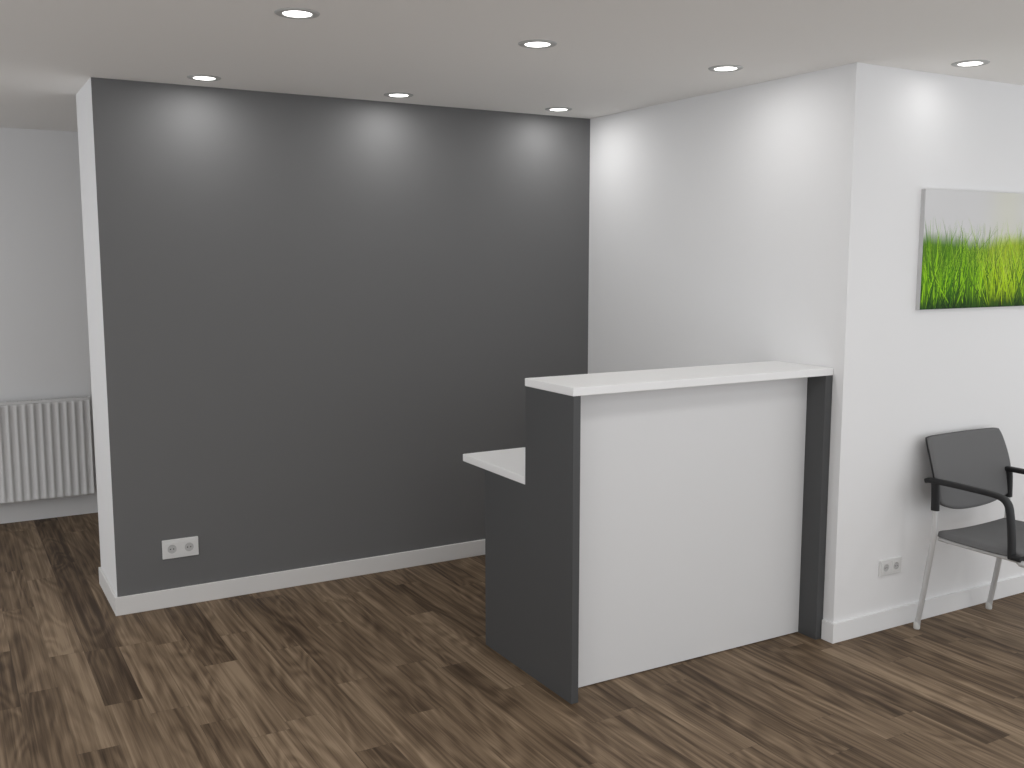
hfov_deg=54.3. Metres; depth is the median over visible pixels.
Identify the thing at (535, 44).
recessed light
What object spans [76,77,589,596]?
wall
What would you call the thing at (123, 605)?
baseboard
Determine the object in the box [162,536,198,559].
wall socket
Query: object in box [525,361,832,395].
countertop
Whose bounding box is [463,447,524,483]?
countertop
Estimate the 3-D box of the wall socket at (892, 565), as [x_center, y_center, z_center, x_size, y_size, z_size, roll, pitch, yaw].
[1.734,0.837,4.573,0.144,0.073,0.011,-4,8,-30]
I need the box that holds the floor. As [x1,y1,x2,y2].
[0,512,1023,767]
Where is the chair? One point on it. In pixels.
(970, 468)
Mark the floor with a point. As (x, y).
(396, 668)
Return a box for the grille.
[0,396,89,404]
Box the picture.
[915,189,1023,309]
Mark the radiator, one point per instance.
(46, 449)
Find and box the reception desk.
[463,361,832,703]
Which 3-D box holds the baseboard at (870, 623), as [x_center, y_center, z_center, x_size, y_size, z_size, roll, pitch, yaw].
[2.667,1.013,5.167,2.913,0.090,0.068,-4,8,-30]
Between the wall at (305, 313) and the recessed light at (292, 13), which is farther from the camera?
the wall at (305, 313)
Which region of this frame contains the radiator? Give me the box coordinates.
[0,396,94,503]
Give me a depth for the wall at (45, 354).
6.38 m
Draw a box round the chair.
[913,428,1023,628]
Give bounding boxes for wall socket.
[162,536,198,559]
[879,556,901,576]
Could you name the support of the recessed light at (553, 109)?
in the ceiling
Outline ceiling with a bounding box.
[0,0,1023,131]
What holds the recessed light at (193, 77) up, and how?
in the ceiling
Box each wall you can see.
[0,127,97,523]
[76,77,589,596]
[588,62,1023,622]
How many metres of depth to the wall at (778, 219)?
4.60 m
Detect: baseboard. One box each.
[98,539,484,615]
[821,574,1023,643]
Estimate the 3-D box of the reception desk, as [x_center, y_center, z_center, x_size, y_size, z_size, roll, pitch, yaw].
[0.588,0.530,4.463,1.352,1.223,0.897,-4,8,-30]
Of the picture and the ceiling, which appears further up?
the ceiling
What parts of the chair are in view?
leg, backrest, armrest, seat rail, seat, leg, armrest, leg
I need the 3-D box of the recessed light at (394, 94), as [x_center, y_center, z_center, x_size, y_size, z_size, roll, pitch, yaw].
[-0.562,-1.432,4.950,0.148,0.004,0.148,-4,8,-30]
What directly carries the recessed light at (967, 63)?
in the ceiling
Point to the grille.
(81, 400)
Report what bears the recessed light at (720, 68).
in the ceiling
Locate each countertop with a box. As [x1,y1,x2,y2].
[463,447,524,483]
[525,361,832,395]
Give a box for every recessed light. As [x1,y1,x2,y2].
[187,75,220,80]
[274,8,319,18]
[384,92,412,97]
[518,40,556,48]
[545,107,571,111]
[708,65,742,71]
[951,60,989,66]
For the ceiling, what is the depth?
3.80 m

